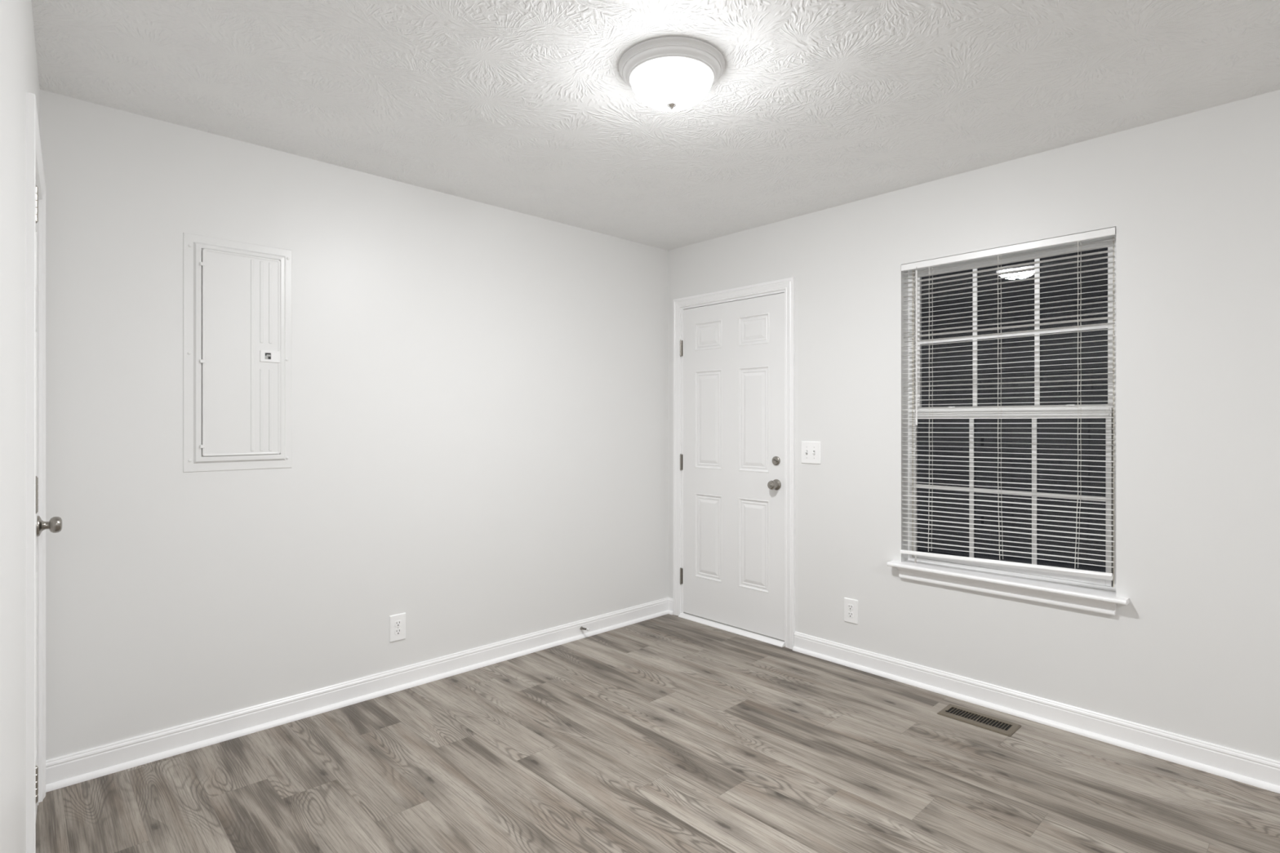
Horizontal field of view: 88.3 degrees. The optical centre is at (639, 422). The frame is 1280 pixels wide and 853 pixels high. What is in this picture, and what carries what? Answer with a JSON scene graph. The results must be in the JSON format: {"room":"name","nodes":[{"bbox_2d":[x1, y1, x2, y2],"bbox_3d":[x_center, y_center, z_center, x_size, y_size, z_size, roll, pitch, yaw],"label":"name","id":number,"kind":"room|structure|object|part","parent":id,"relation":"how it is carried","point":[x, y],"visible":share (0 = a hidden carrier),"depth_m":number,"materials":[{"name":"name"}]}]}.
{"room":"empty living room","nodes":[
{"label":"empty living room","id":0,"kind":"room"},
{"bbox_2d":[0,0,39,852],"bbox_3d":[-0.049,0.062,-0.180,0.140,2.440,6.690,0,0,-41],"label":"wall","id":1,"kind":"structure","parent":0,"point":[19,72],"depth_m":1.24,"materials":[{"name":"white paint"}]},
{"bbox_2d":[26,92,62,852],"bbox_3d":[-1.811,0.237,1.913,0.198,2.090,0.859,0,0,-41],"label":"door","id":2,"kind":"structure","parent":1,"relation":"in","point":[37,525],"depth_m":1.62,"materials":[{"name":"white paint"}]},
{"bbox_3d":[-1.776,0.237,1.944,0.017,2.090,0.859,0,0,-41],"label":"casing","id":3,"kind":"part","parent":2,"relation":"part of","materials":[{"name":"white paint"}]},
{"bbox_3d":[-1.954,0.339,2.159,0.035,0.068,0.068,0,0,-43],"label":"knob","id":4,"kind":"part","parent":2,"relation":"part of","materials":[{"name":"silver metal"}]},
{"bbox_2d":[40,89,667,759],"bbox_3d":[-0.997,0.062,3.422,3.136,2.440,0.140,0,0,-43],"label":"wall","id":5,"kind":"structure","parent":0,"point":[480,389],"depth_m":2.95,"materials":[{"name":"white paint"}]},
{"bbox_2d":[182,232,292,472],"bbox_3d":[-1.637,-0.273,2.705,0.390,0.939,0.022,0,0,-43],"label":"electrical panel","id":6,"kind":"object","parent":5,"relation":"attached to","point":[237,295],"visible":1,"depth_m":2.69,"materials":[{"name":"white paint"}]},
{"bbox_3d":[-1.632,-0.276,2.707,0.280,0.824,0.010,0,0,-43],"label":"panel door","id":7,"kind":"part","parent":6,"relation":"part of","materials":[{"name":"white paint"}]},
{"bbox_2d":[45,597,668,792],"bbox_3d":[-0.934,1.232,3.365,3.123,0.100,0.030,0,0,-43],"label":"baseboard","id":8,"kind":"structure","parent":5,"relation":"attached to","point":[65,771],"depth_m":2.88,"materials":[{"name":"white paint"}]},
{"bbox_2d":[580,626,590,631],"bbox_3d":[-0.324,1.224,3.895,0.021,0.026,0.076,0,0,-43],"label":"door stop","id":9,"kind":"object","parent":8,"relation":"attached to","point":[581,627],"visible":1,"depth_m":3.90,"materials":[{"name":"grey metal"}]},
{"bbox_2d":[389,613,405,642],"bbox_3d":[-1.162,0.986,3.164,0.080,0.127,0.008,0,0,-43],"label":"wall outlet","id":10,"kind":"object","parent":5,"relation":"attached to","point":[397,622],"visible":1,"depth_m":3.16,"materials":[{"name":"white plastic"}]},
{"bbox_2d":[394,628,401,635],"bbox_3d":[-1.161,1.006,3.163,0.033,0.029,0.005,0,0,-43],"label":"receptacle","id":11,"kind":"object","parent":10,"relation":"attached to","point":[397,631],"depth_m":3.16,"materials":[{"name":"grey plastic"}]},
{"bbox_2d":[394,620,401,626],"bbox_3d":[-1.161,0.967,3.163,0.033,0.029,0.005,0,0,-43],"label":"receptacle","id":12,"kind":"object","parent":10,"relation":"attached to","point":[397,623],"depth_m":3.16,"materials":[{"name":"grey plastic"}]},
{"bbox_2d":[31,0,1279,250],"bbox_3d":[1.083,-1.208,0.923,3.950,0.100,6.750,0,0,-43],"label":"ceiling","id":13,"kind":"structure","parent":0,"point":[526,107],"depth_m":2.24,"materials":[{"name":"white paint"}]},
{"bbox_2d":[618,36,724,111],"bbox_3d":[0.103,-1.089,2.150,0.347,0.138,0.347,0,0,-43],"label":"ceiling light","id":14,"kind":"object","parent":13,"relation":"attached to","point":[665,73],"visible":1,"depth_m":2.06,"materials":[{"name":"white glass"}]},
{"bbox_3d":[0.103,-1.078,2.150,0.266,0.088,0.266,0,0,-43],"label":"lamp shade","id":15,"kind":"part","parent":14,"relation":"part of","materials":[{"name":"white glass"}]},
{"bbox_2d":[35,613,1279,852],"bbox_3d":[1.133,1.282,0.936,3.780,0.001,6.640,0,0,-43],"label":"floor","id":16,"kind":"structure","parent":0,"point":[668,733],"depth_m":2.39,"materials":[{"name":"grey laminate"}]},
{"bbox_2d":[937,703,1021,737],"bbox_3d":[1.457,1.277,2.840,0.140,0.008,0.294,0,0,-43],"label":"floor vent","id":17,"kind":"object","parent":16,"relation":"in","point":[999,726],"visible":1,"depth_m":2.83,"materials":[{"name":"beige metal"}]},
{"bbox_2d":[667,89,1279,761],"bbox_3d":[2.444,0.062,2.169,0.140,2.440,6.690,0,0,-43],"label":"wall","id":18,"kind":"structure","parent":0,"point":[1192,200],"depth_m":2.62,"materials":[{"name":"white paint"}]},
{"bbox_2d":[673,277,795,649],"bbox_3d":[0.580,0.233,4.089,0.204,2.099,0.937,0,0,-43],"label":"door","id":19,"kind":"structure","parent":18,"relation":"in","point":[734,348],"depth_m":4.03,"materials":[{"name":"white paint"}]},
{"bbox_3d":[0.779,0.362,3.806,0.033,0.063,0.063,0,0,-43],"label":"knob","id":20,"kind":"part","parent":19,"relation":"part of","materials":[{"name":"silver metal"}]},
{"bbox_2d":[801,440,821,464],"bbox_3d":[0.940,0.169,3.643,0.019,0.124,0.122,0,0,-43],"label":"light switch","id":21,"kind":"object","parent":18,"relation":"attached to","point":[811,451],"visible":1,"depth_m":3.64,"materials":[{"name":"white plastic"}]},
{"bbox_2d":[844,597,857,624],"bbox_3d":[1.109,0.994,3.472,0.008,0.127,0.080,0,0,-43],"label":"wall outlet","id":22,"kind":"object","parent":18,"relation":"attached to","point":[851,606],"visible":1,"depth_m":3.47,"materials":[{"name":"white plastic"}]},
{"bbox_2d":[847,611,853,617],"bbox_3d":[1.108,1.014,3.471,0.005,0.029,0.033,0,0,-43],"label":"receptacle","id":23,"kind":"object","parent":22,"relation":"attached to","point":[850,614],"depth_m":3.47,"materials":[{"name":"grey plastic"}]},
{"bbox_2d":[847,604,853,610],"bbox_3d":[1.108,0.975,3.471,0.005,0.029,0.033,0,0,-43],"label":"receptacle","id":24,"kind":"object","parent":22,"relation":"attached to","point":[850,606],"depth_m":3.47,"materials":[{"name":"grey plastic"}]},
{"bbox_2d":[668,597,1279,793],"bbox_3d":[2.379,1.232,2.115,0.030,0.100,6.400,0,0,-43],"label":"baseboard","id":25,"kind":"structure","parent":18,"relation":"attached to","point":[1259,771],"depth_m":2.75,"materials":[{"name":"white paint"}]},
{"bbox_2d":[887,235,1128,615],"bbox_3d":[1.630,-0.006,2.987,0.194,1.555,0.971,0,0,-43],"label":"window","id":26,"kind":"structure","parent":18,"relation":"in","point":[1090,599],"depth_m":2.94,"materials":[{"name":"white"}]},
{"bbox_2d":[900,226,1115,580],"bbox_3d":[1.610,-0.043,2.966,0.056,1.474,0.878,0,0,-43],"label":"window blind","id":27,"kind":"object","parent":26,"relation":"attached to","point":[1110,232],"visible":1,"depth_m":2.94,"materials":[{"name":"white plastic"}]},
{"bbox_3d":[1.362,-0.029,3.260,0.011,1.446,0.011,0,0,-43],"label":"lift cord","id":28,"kind":"part","parent":27,"relation":"part of","materials":[{"name":"white fabric"}]},
{"bbox_3d":[1.402,-0.064,3.184,0.032,1.376,0.006,0,0,-35],"label":"ladder cord","id":29,"kind":"part","parent":27,"relation":"part of","materials":[{"name":"white fabric"}]},
{"bbox_3d":[1.617,-0.068,2.957,0.031,1.368,0.012,0,0,-35],"label":"ladder cord","id":30,"kind":"part","parent":27,"relation":"part of","materials":[{"name":"white fabric"}]},
{"bbox_3d":[1.596,0.630,2.960,0.028,0.046,0.868,0,0,-43],"label":"rail","id":31,"kind":"part","parent":27,"relation":"part of","materials":[{"name":"white plastic"}]},
{"bbox_3d":[1.821,-0.072,2.741,0.033,1.360,0.012,0,0,-35],"label":"ladder cord","id":32,"kind":"part","parent":27,"relation":"part of","materials":[{"name":"white fabric"}]},
{"bbox_3d":[1.665,0.308,3.027,0.024,0.739,0.833,0,0,-43],"label":"sash","id":33,"kind":"part","parent":26,"relation":"part of","materials":[{"name":"white"}]},
{"bbox_3d":[1.687,-0.397,3.042,0.024,0.724,0.836,0,0,-43],"label":"sash","id":34,"kind":"part","parent":26,"relation":"part of","materials":[{"name":"white"}]}
]}

